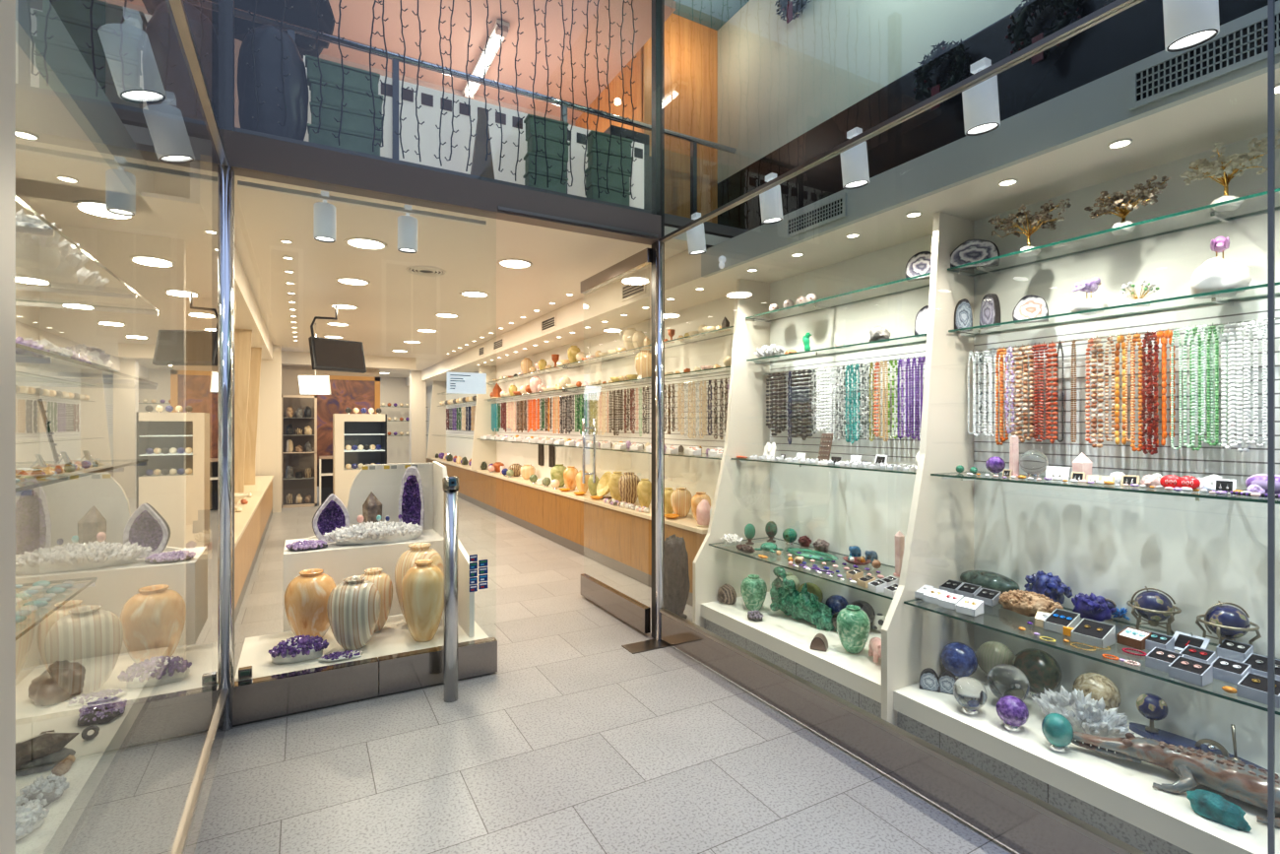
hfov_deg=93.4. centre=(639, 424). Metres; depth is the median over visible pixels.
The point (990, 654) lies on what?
sphere
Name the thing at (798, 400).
necklace
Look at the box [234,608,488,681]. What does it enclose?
platform
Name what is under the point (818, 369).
necklace
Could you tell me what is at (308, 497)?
lump
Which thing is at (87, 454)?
card
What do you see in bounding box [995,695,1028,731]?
sphere
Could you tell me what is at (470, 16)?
string light
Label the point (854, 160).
spotlight
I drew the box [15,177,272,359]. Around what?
trim
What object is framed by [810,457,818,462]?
box
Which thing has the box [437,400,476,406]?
glass shelf
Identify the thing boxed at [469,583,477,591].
sticker
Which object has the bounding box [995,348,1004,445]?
necklace
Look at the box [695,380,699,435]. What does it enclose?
necklace
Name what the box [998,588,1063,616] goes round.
cluster
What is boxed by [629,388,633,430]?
necklace
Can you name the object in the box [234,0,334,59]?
garland
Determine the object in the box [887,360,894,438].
necklace
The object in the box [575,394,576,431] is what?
necklace
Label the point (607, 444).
box
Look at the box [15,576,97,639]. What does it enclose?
glass shelf
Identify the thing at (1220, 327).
necklace
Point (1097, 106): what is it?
ceiling beam
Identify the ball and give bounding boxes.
[768,303,778,313]
[783,299,793,310]
[795,296,806,307]
[805,293,817,304]
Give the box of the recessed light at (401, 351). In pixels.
[391,349,408,352]
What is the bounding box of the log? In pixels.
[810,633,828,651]
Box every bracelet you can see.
[1039,636,1056,641]
[1070,641,1095,650]
[1101,653,1119,659]
[1121,647,1147,655]
[1123,659,1141,666]
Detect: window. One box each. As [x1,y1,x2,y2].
[0,0,224,853]
[15,0,95,146]
[15,41,100,204]
[182,0,225,149]
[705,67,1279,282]
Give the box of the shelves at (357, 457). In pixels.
[344,421,381,467]
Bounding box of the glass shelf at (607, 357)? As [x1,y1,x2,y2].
[559,325,733,368]
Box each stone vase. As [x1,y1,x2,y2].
[284,568,335,638]
[326,575,381,649]
[361,567,392,632]
[394,542,444,619]
[401,559,444,641]
[492,461,504,471]
[509,384,516,395]
[509,463,521,476]
[519,464,535,479]
[520,358,532,373]
[529,376,541,392]
[538,359,546,370]
[550,463,566,487]
[563,465,578,489]
[567,345,580,363]
[576,470,589,492]
[587,474,599,495]
[608,471,623,501]
[618,471,639,504]
[622,327,637,351]
[632,330,645,349]
[635,350,651,378]
[637,478,651,507]
[664,487,673,513]
[670,487,692,516]
[691,491,710,520]
[740,574,767,610]
[775,571,799,589]
[835,604,870,653]
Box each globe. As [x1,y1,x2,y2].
[1104,597,1116,621]
[1126,585,1181,636]
[1195,600,1261,644]
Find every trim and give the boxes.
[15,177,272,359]
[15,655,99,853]
[174,0,228,166]
[176,688,228,853]
[224,0,234,730]
[234,127,748,238]
[281,351,416,371]
[405,249,736,386]
[651,0,664,639]
[657,0,1144,242]
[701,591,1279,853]
[1267,0,1275,853]
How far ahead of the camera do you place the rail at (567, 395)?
9.20 m
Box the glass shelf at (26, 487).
[15,459,108,496]
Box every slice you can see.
[904,251,931,281]
[914,305,928,337]
[919,667,940,692]
[938,670,956,694]
[950,239,999,270]
[954,298,972,331]
[979,293,1000,328]
[1012,294,1048,323]
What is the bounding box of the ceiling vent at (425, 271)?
[406,265,446,276]
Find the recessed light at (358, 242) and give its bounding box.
[344,237,387,250]
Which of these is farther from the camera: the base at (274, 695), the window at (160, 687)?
the base at (274, 695)
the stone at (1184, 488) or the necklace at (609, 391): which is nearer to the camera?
the stone at (1184, 488)
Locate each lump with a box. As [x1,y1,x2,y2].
[234,507,242,511]
[285,405,293,417]
[285,424,293,434]
[285,465,293,478]
[285,493,292,503]
[286,439,293,451]
[294,407,303,417]
[294,445,303,451]
[294,493,302,503]
[295,427,302,434]
[295,471,303,478]
[304,405,312,417]
[304,425,312,434]
[304,442,312,451]
[304,467,312,477]
[304,494,311,502]
[446,452,452,460]
[455,455,461,463]
[461,456,468,464]
[480,461,487,469]
[554,383,562,389]
[625,440,631,447]
[678,445,684,451]
[715,324,723,332]
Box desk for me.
[319,454,332,506]
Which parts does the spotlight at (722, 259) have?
lamp shade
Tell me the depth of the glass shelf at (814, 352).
4.05 m
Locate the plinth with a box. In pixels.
[283,460,474,637]
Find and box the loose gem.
[1221,685,1236,693]
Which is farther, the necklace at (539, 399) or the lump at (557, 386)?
the necklace at (539, 399)
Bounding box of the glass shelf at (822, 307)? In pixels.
[745,272,930,322]
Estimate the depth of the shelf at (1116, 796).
2.49 m
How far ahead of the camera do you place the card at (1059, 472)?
2.71 m
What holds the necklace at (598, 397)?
hanging from the rail at (728, 377)
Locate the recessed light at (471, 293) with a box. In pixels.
[459,290,489,297]
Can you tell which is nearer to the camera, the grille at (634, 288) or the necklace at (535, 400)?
the grille at (634, 288)
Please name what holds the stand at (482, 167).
on the trim at (672, 221)
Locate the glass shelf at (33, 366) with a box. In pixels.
[15,342,108,387]
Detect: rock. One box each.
[28,659,85,705]
[51,754,75,775]
[536,478,542,485]
[717,583,736,604]
[784,349,796,354]
[833,341,842,348]
[842,340,851,347]
[868,325,890,343]
[1024,570,1072,604]
[1071,592,1116,621]
[1108,471,1124,484]
[1140,474,1159,488]
[1152,473,1162,485]
[1186,788,1251,831]
[1199,483,1215,492]
[1204,474,1221,485]
[1246,484,1265,493]
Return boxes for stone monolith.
[664,533,690,618]
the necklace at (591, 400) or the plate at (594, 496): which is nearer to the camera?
the plate at (594, 496)
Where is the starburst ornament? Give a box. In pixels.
[1111,607,1130,620]
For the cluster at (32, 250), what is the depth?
1.94 m
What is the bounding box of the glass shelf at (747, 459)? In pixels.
[731,456,916,474]
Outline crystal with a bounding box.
[15,729,79,775]
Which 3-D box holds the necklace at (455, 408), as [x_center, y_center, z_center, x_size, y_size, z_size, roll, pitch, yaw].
[-4.244,-0.131,13.895,0.028,0.530,0.078,0,0,-19]
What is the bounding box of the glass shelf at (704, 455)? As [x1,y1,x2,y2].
[550,444,722,459]
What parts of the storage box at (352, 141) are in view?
box lid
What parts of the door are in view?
handle, handle, rail, head rail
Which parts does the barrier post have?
reader plate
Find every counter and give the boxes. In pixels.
[234,475,273,623]
[426,457,708,606]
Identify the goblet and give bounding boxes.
[551,354,559,367]
[667,328,675,342]
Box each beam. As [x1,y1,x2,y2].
[225,129,661,245]
[701,0,1279,277]
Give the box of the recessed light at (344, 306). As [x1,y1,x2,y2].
[329,303,358,309]
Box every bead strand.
[812,566,833,573]
[1208,489,1279,498]
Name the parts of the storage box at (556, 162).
box lid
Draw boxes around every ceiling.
[234,175,730,378]
[320,0,675,121]
[672,0,749,30]
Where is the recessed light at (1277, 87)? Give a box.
[1275,82,1279,94]
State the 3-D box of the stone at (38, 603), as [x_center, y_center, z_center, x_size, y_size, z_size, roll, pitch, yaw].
[-1.811,0.538,1.806,0.059,0.021,0.042,0,0,-29]
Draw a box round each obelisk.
[893,530,904,576]
[1009,435,1020,476]
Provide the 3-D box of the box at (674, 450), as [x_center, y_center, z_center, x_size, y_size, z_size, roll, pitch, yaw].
[0.299,0.231,5.368,0.071,0.055,0.083,0,0,-12]
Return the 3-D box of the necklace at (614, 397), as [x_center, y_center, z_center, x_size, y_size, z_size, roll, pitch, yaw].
[-0.284,-0.135,6.817,0.017,0.520,0.048,0,0,-28]
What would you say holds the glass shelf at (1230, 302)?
attached to the wall at (1112, 544)
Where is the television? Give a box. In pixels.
[308,305,366,373]
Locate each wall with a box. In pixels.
[15,0,86,685]
[234,38,575,127]
[281,365,379,395]
[309,377,427,463]
[427,0,1279,773]
[575,13,717,223]
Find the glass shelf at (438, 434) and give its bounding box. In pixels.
[438,434,473,439]
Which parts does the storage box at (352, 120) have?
box lid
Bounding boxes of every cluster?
[15,208,70,269]
[15,238,90,282]
[15,335,50,352]
[15,771,70,807]
[15,799,50,839]
[24,336,72,358]
[39,265,105,297]
[59,346,91,364]
[62,343,108,369]
[77,701,95,724]
[268,634,328,664]
[285,539,327,550]
[318,649,362,662]
[322,519,422,545]
[720,532,743,545]
[735,543,755,553]
[747,609,763,621]
[754,343,784,357]
[797,535,811,547]
[812,538,830,552]
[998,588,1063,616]
[1031,685,1134,737]
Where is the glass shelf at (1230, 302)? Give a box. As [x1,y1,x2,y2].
[948,281,1279,338]
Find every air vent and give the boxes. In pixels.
[478,345,484,356]
[493,337,503,351]
[540,314,556,332]
[621,275,645,301]
[785,192,846,238]
[1129,5,1279,110]
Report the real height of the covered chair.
0.620 m
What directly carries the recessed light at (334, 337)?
in the ceiling at (396, 302)
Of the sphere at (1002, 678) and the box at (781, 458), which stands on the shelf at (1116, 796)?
the sphere at (1002, 678)
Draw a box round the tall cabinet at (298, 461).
[281,394,317,508]
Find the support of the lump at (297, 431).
on the tall cabinet at (298, 461)
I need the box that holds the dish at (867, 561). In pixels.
[842,556,871,565]
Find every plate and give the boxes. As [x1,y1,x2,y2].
[574,491,585,495]
[589,495,603,499]
[621,638,672,653]
[664,513,679,518]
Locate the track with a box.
[237,180,485,226]
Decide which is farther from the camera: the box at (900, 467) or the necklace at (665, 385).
the necklace at (665, 385)
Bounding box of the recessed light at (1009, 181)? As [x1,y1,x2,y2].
[998,178,1017,186]
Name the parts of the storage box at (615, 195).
box lid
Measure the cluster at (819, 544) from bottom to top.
0.079 m
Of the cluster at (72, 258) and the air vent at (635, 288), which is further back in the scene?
the air vent at (635, 288)
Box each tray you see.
[786,547,838,561]
[791,550,832,559]
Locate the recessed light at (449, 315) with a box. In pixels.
[434,313,459,318]
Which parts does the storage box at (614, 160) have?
box lid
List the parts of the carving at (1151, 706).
globe stem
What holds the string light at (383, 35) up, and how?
hanging from the window
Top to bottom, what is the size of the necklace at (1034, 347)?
0.458 m
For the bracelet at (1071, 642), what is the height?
0.005 m
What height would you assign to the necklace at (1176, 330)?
0.498 m
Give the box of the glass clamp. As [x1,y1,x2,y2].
[238,665,252,679]
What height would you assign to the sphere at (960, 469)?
0.040 m
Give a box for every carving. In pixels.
[754,541,783,553]
[769,566,834,631]
[802,332,811,351]
[848,545,861,557]
[864,550,878,563]
[868,637,881,662]
[1069,277,1108,315]
[1071,731,1279,828]
[1129,693,1267,770]
[1189,236,1251,299]
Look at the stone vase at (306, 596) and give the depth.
3.56 m
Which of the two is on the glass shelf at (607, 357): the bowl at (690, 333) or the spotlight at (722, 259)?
the bowl at (690, 333)
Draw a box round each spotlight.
[313,190,335,242]
[397,204,417,253]
[686,212,705,255]
[718,255,725,268]
[759,172,783,224]
[839,127,869,189]
[961,57,1000,135]
[1162,0,1219,52]
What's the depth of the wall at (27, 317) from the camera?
3.15 m
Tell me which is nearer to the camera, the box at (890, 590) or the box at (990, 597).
the box at (990, 597)
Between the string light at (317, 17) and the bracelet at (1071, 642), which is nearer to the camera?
the bracelet at (1071, 642)
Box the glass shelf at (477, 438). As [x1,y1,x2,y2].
[476,438,554,446]
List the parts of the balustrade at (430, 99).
baluster post, square panel, baluster post, square panel, square panel, square panel, square panel, frosted panel, handrail, square panel, square panel, baluster post, square panel, square panel, square panel, baluster post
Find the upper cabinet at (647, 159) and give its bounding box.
[643,154,651,210]
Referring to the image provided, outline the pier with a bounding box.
[255,344,281,511]
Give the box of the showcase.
[332,413,386,508]
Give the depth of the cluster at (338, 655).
3.34 m
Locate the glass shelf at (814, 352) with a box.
[746,333,926,364]
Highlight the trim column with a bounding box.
[409,370,426,462]
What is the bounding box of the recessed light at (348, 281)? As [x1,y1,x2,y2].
[335,277,370,285]
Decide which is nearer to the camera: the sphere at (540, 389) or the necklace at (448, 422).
the sphere at (540, 389)
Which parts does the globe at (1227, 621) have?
leg, leg, leg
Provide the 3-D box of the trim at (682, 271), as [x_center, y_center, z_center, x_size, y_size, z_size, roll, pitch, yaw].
[-2.901,-1.225,11.095,0.580,0.250,14.800,0,0,-29]
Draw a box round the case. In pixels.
[603,125,649,155]
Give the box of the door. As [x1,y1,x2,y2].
[580,248,652,633]
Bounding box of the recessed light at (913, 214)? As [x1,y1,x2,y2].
[905,211,921,217]
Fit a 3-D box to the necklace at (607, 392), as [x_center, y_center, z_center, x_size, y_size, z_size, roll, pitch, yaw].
[-0.374,-0.149,6.993,0.017,0.493,0.048,0,0,-22]
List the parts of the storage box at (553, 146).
box lid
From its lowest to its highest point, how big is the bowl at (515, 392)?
0.067 m
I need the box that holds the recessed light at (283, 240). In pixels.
[280,239,292,243]
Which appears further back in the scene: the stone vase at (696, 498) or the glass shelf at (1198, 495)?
the stone vase at (696, 498)
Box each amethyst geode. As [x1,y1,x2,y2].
[312,493,349,542]
[398,465,424,532]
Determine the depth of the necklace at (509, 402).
10.30 m
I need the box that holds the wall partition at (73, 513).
[39,223,109,664]
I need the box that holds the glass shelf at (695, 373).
[559,366,730,391]
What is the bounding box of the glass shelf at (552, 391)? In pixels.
[486,388,564,401]
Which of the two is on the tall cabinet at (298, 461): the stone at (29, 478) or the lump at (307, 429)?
the lump at (307, 429)
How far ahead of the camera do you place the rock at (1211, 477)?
2.27 m
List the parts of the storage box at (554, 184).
box lid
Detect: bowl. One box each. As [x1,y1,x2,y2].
[234,492,249,508]
[512,390,521,394]
[546,385,555,390]
[561,359,570,364]
[566,384,576,387]
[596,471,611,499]
[609,377,620,382]
[615,347,627,353]
[617,376,629,381]
[626,374,639,380]
[687,330,700,337]
[700,365,713,369]
[702,325,716,334]
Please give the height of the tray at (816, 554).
0.002 m
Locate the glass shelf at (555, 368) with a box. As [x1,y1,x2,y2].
[486,365,575,384]
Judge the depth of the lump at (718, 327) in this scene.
5.00 m
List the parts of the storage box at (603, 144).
box lid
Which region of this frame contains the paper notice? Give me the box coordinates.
[447,371,486,393]
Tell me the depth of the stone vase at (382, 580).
3.78 m
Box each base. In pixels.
[232,636,497,725]
[659,607,1147,853]
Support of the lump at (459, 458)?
on the counter at (614, 537)
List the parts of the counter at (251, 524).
door panel, door panel, door panel, door panel, door panel, door panel, door panel, door panel, door panel, door panel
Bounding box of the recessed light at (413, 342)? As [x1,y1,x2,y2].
[402,340,421,343]
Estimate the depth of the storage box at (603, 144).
4.18 m
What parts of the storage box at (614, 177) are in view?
box lid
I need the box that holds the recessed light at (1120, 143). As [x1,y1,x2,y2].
[1107,137,1132,148]
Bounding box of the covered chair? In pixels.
[237,24,309,140]
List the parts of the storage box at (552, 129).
box lid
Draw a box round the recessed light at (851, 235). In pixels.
[845,232,859,238]
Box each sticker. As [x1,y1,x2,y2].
[469,554,477,562]
[469,562,477,569]
[469,569,477,576]
[469,576,477,584]
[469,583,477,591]
[478,559,487,567]
[478,566,487,574]
[478,574,487,581]
[478,580,487,588]
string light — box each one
[246,0,264,128]
[274,0,293,126]
[309,0,327,132]
[331,0,349,145]
[365,0,382,152]
[376,0,388,147]
[392,0,409,158]
[411,0,425,161]
[434,0,448,165]
[444,0,459,160]
[463,0,476,171]
[477,0,493,160]
[493,0,507,171]
[511,0,524,181]
[529,0,542,185]
[540,0,553,187]
[556,0,569,185]
[566,0,577,186]
[580,0,591,195]
[591,0,604,197]
[602,0,615,193]
[616,0,628,197]
[627,0,638,199]
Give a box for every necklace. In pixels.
[447,408,449,429]
[451,408,453,430]
[454,407,456,430]
[462,406,464,430]
[465,406,467,430]
[468,405,471,430]
[472,405,474,430]
[496,403,498,431]
[500,402,502,428]
[506,401,508,428]
[509,401,511,428]
[512,401,514,431]
[514,401,515,432]
[515,401,517,430]
[517,400,519,432]
[518,400,520,430]
[519,400,521,430]
[520,400,522,432]
[524,400,526,430]
[528,399,530,431]
[529,399,531,429]
[532,399,534,430]
[533,399,535,431]
[537,398,538,429]
[538,398,539,429]
[539,398,541,430]
[541,398,543,430]
[542,398,545,429]
[544,396,546,431]
[546,397,548,431]
[547,396,549,431]
[549,397,551,429]
[552,395,555,433]
[554,396,556,433]
[555,395,558,429]
[557,395,559,433]
[559,395,562,433]
[561,394,564,433]
[563,395,565,429]
[565,395,567,433]
[566,395,568,431]
[568,395,570,433]
[570,394,572,431]
[572,395,574,429]
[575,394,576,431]
[576,394,578,431]
[577,394,580,429]
[579,393,581,434]
[580,393,583,420]
[582,393,585,434]
[585,392,587,432]
[587,391,590,434]
[589,392,592,432]
[591,392,594,434]
[593,392,597,435]
[596,391,600,434]
[599,391,601,430]
[600,391,604,434]
[603,391,606,432]
[606,391,608,432]
[608,390,611,432]
[611,389,614,430]
[613,389,616,435]
[616,390,619,435]
[617,389,620,430]
[620,389,623,430]
[624,388,626,433]
[626,388,629,430]
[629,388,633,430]
[631,388,635,433]
[635,387,638,430]
[639,387,641,436]
[641,386,645,433]
[645,386,649,433]
[664,384,667,431]
[667,384,671,434]
[671,384,675,431]
[677,382,680,431]
[679,383,684,434]
[684,383,688,438]
[687,382,692,438]
[691,381,696,438]
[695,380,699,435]
[699,380,703,438]
[703,381,706,435]
[706,380,712,435]
[712,379,717,439]
[719,379,723,439]
[723,377,728,432]
[766,372,772,428]
[770,374,776,435]
[774,371,781,433]
[779,370,786,431]
[787,371,792,444]
[790,371,797,437]
[795,371,802,436]
[800,368,807,440]
[805,370,812,436]
[811,367,816,433]
[816,367,822,431]
[819,366,826,431]
[825,365,831,433]
[830,365,834,442]
[834,364,841,440]
[839,364,845,437]
[844,363,851,442]
[849,362,854,444]
[853,362,860,441]
[857,362,864,438]
[863,362,870,439]
[868,361,874,441]
[873,362,881,437]
[878,360,885,438]
[883,359,888,441]
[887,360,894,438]
[892,360,897,438]
[896,357,903,439]
[899,357,908,437]
[905,356,911,437]
[910,355,917,439]
[916,355,922,441]
[920,354,925,423]
[966,349,974,434]
[973,349,980,437]
[978,348,987,428]
[983,349,991,437]
[989,349,997,437]
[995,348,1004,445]
[999,345,1008,441]
[1004,345,1015,433]
[1009,346,1020,435]
[1017,343,1027,442]
[1023,343,1034,440]
[1030,342,1039,437]
[1033,342,1043,441]
[1038,341,1049,440]
[1046,341,1058,443]
[1056,339,1063,442]
[1070,338,1076,442]
[1085,336,1097,443]
[1090,335,1103,447]
[1104,334,1115,441]
[1114,333,1126,445]
[1124,332,1134,441]
[1130,331,1143,450]
[1140,329,1154,453]
[1145,328,1159,454]
[1153,329,1166,446]
[1160,327,1175,437]
[1170,326,1181,449]
[1182,324,1195,447]
[1189,324,1202,449]
[1194,325,1206,435]
[1200,325,1214,443]
[1206,322,1218,446]
[1214,323,1227,446]
[1220,320,1235,449]
[1227,320,1242,447]
[1234,320,1250,451]
[1243,318,1258,444]
[1252,318,1267,447]
[1262,320,1267,441]
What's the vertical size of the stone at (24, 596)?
0.021 m
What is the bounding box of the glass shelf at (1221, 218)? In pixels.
[947,188,1279,278]
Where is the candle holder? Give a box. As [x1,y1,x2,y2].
[872,613,885,632]
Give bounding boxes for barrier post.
[442,476,459,702]
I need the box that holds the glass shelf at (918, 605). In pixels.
[903,598,1279,714]
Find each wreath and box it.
[774,0,810,23]
[912,39,970,110]
[1004,0,1083,64]
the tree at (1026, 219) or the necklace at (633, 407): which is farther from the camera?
the necklace at (633, 407)
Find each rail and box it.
[495,394,570,403]
[571,377,729,395]
[764,355,925,375]
[968,317,1279,352]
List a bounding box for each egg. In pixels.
[744,522,755,544]
[765,520,777,542]
[1041,712,1074,752]
[1245,473,1267,493]
[1266,474,1279,494]
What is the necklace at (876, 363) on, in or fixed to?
hanging from the rail at (925, 355)
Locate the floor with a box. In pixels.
[66,486,1019,853]
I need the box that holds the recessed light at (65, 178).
[56,175,78,183]
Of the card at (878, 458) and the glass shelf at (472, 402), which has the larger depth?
the glass shelf at (472, 402)
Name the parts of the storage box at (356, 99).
box lid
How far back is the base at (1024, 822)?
2.45 m
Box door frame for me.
[497,205,658,238]
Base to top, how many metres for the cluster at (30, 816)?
0.081 m
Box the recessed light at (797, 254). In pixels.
[791,252,803,256]
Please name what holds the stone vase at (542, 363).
on the glass shelf at (555, 368)
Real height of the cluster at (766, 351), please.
0.111 m
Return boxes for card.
[29,453,48,467]
[55,450,72,464]
[79,449,94,463]
[796,452,805,459]
[831,456,841,464]
[850,454,861,462]
[874,454,888,462]
[1002,469,1012,477]
[1045,465,1069,480]
[1070,471,1085,482]
[1086,474,1099,483]
[1099,475,1115,484]
[1120,474,1139,486]
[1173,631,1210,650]
[1196,477,1210,489]
[1213,478,1236,491]
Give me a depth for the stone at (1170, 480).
2.29 m
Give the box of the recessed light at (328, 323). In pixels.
[325,321,350,325]
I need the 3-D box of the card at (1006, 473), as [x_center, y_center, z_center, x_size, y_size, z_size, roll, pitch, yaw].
[1.757,0.233,2.878,0.048,0.036,0.036,0,0,-38]
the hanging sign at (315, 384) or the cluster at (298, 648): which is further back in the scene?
the hanging sign at (315, 384)
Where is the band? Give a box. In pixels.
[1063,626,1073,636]
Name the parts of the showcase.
shelf plate, shelf plate, post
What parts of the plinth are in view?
panel, panel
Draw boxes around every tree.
[988,198,1071,256]
[1084,175,1170,235]
[1121,279,1159,307]
[1180,129,1279,211]
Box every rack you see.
[37,398,60,463]
[817,433,833,460]
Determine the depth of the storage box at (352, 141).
3.37 m
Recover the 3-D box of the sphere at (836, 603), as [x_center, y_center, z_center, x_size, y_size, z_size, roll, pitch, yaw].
[1.306,1.214,3.990,0.153,0.170,0.153,0,0,27]
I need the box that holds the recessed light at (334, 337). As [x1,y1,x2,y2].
[322,335,344,338]
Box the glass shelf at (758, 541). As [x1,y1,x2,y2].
[708,536,895,599]
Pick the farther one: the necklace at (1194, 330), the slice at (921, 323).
the slice at (921, 323)
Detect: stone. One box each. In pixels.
[15,467,31,470]
[15,477,26,482]
[15,592,32,599]
[15,597,22,604]
[15,609,32,616]
[15,615,26,623]
[17,589,39,594]
[17,604,38,612]
[19,475,34,480]
[20,471,46,479]
[22,599,48,607]
[26,585,43,590]
[32,469,54,477]
[32,579,50,586]
[34,596,52,601]
[36,466,52,469]
[43,592,56,597]
[45,586,65,593]
[48,467,65,474]
[50,463,65,467]
[51,582,72,588]
[60,465,79,471]
[61,579,74,583]
[70,460,88,464]
[76,463,93,468]
[81,724,93,740]
[356,514,364,522]
[960,570,1020,593]
[1051,476,1062,480]
[1103,480,1114,484]
[1172,487,1182,491]
[1181,487,1193,491]
[1215,490,1226,494]
[1250,492,1260,497]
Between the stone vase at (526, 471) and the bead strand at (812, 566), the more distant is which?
the stone vase at (526, 471)
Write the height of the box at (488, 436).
0.073 m
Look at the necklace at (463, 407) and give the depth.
13.23 m
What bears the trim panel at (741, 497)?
attached to the wall at (1112, 544)
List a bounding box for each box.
[305,54,380,94]
[307,123,382,156]
[309,78,383,116]
[309,101,383,142]
[483,434,491,439]
[512,436,521,441]
[522,170,568,192]
[523,113,568,141]
[523,151,568,177]
[525,131,570,159]
[545,438,553,444]
[553,439,564,444]
[564,440,574,445]
[584,165,631,191]
[585,129,633,156]
[585,148,632,174]
[585,183,631,205]
[587,441,597,447]
[600,441,610,447]
[614,443,626,448]
[629,444,642,450]
[668,447,678,453]
[684,446,699,453]
[689,448,702,454]
[709,448,723,455]
[714,450,723,456]
[766,455,774,460]
[774,455,783,460]
[783,456,792,461]
[792,456,801,461]
[800,457,810,462]
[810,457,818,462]
[817,458,827,464]
[827,458,833,464]
[834,460,844,465]
[844,460,853,465]
[845,568,863,580]
[851,461,862,467]
[857,574,875,587]
[862,461,871,466]
[867,578,887,592]
[868,462,880,468]
[880,462,888,468]
[881,575,898,585]
[884,582,898,597]
[886,463,896,469]
[896,463,906,469]
[902,464,915,471]
[914,583,933,599]
[923,586,947,604]
[938,591,963,609]
[939,578,963,593]
[956,581,981,598]
[956,596,983,616]
[974,587,1001,606]
[1034,610,1051,627]
[1043,608,1080,634]
[1070,617,1115,647]
[1116,626,1151,649]
[1145,631,1174,651]
[1145,646,1184,672]
[1168,655,1213,686]
[1179,644,1215,663]
[1211,655,1251,684]
[1216,638,1253,662]
[1236,671,1279,707]
[1242,652,1279,680]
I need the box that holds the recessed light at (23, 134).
[15,128,39,140]
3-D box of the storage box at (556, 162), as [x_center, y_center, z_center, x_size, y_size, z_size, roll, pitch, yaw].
[-0.625,-1.707,4.004,0.276,0.120,0.110,0,0,-25]
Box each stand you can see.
[470,107,494,179]
[763,442,776,457]
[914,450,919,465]
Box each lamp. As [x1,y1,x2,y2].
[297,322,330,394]
[461,18,510,99]
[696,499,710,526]
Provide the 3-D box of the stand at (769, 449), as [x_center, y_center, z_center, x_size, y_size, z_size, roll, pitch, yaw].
[0.957,0.189,4.400,0.066,0.123,0.110,0,0,-35]
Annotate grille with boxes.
[622,281,643,296]
[788,198,841,233]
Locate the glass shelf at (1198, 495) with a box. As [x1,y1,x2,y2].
[930,470,1279,504]
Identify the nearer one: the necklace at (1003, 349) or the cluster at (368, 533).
the necklace at (1003, 349)
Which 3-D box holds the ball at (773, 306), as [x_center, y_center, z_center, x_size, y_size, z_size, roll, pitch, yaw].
[0.978,-0.847,4.400,0.072,0.072,0.071,0,0,-30]
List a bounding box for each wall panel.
[538,444,543,465]
[548,445,554,466]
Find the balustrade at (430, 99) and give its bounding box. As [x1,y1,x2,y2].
[234,7,736,218]
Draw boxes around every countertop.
[234,475,273,548]
[319,454,332,458]
[427,457,708,533]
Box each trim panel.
[234,300,236,324]
[234,328,252,499]
[244,347,261,485]
[426,381,446,457]
[470,365,496,469]
[693,278,769,628]
[881,211,973,725]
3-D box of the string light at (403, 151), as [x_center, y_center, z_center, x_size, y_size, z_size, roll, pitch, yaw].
[-1.375,-2.592,3.470,0.088,2.116,0.016,0,0,-29]
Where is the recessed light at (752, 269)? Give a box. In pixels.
[746,267,757,271]
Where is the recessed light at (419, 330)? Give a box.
[415,328,437,332]
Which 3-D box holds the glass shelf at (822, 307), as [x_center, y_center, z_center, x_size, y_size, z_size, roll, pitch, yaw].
[1.290,-0.796,3.929,0.245,0.028,1.580,0,0,-29]
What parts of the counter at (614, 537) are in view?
door panel, door panel, door panel, door panel, door panel, door panel, door panel, door panel, door panel, door panel, door panel, door panel, door panel, door panel, door panel, door panel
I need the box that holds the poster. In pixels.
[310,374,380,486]
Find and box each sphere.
[345,407,351,413]
[368,407,374,413]
[438,451,444,458]
[488,464,494,472]
[501,467,508,476]
[506,469,513,477]
[519,385,526,394]
[524,384,532,393]
[529,366,535,372]
[529,474,537,483]
[537,383,545,391]
[542,477,550,486]
[550,478,560,489]
[559,376,571,388]
[576,351,585,361]
[698,324,706,335]
[723,356,731,366]
[782,527,797,544]
[794,555,802,564]
[797,581,823,601]
[825,594,848,613]
[831,611,838,632]
[849,599,875,624]
[871,559,881,568]
[940,640,977,679]
[953,676,987,714]
[956,464,963,472]
[969,466,977,473]
[976,640,1014,679]
[985,455,1005,475]
[987,663,1029,700]
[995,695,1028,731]
[1012,647,1061,699]
[1019,449,1048,477]
[1072,672,1121,709]
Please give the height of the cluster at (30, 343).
0.078 m
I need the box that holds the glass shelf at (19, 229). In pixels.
[15,195,106,311]
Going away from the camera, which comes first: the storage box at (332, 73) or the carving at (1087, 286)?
the carving at (1087, 286)
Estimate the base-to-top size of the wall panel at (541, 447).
0.340 m
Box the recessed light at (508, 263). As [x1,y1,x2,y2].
[497,258,532,268]

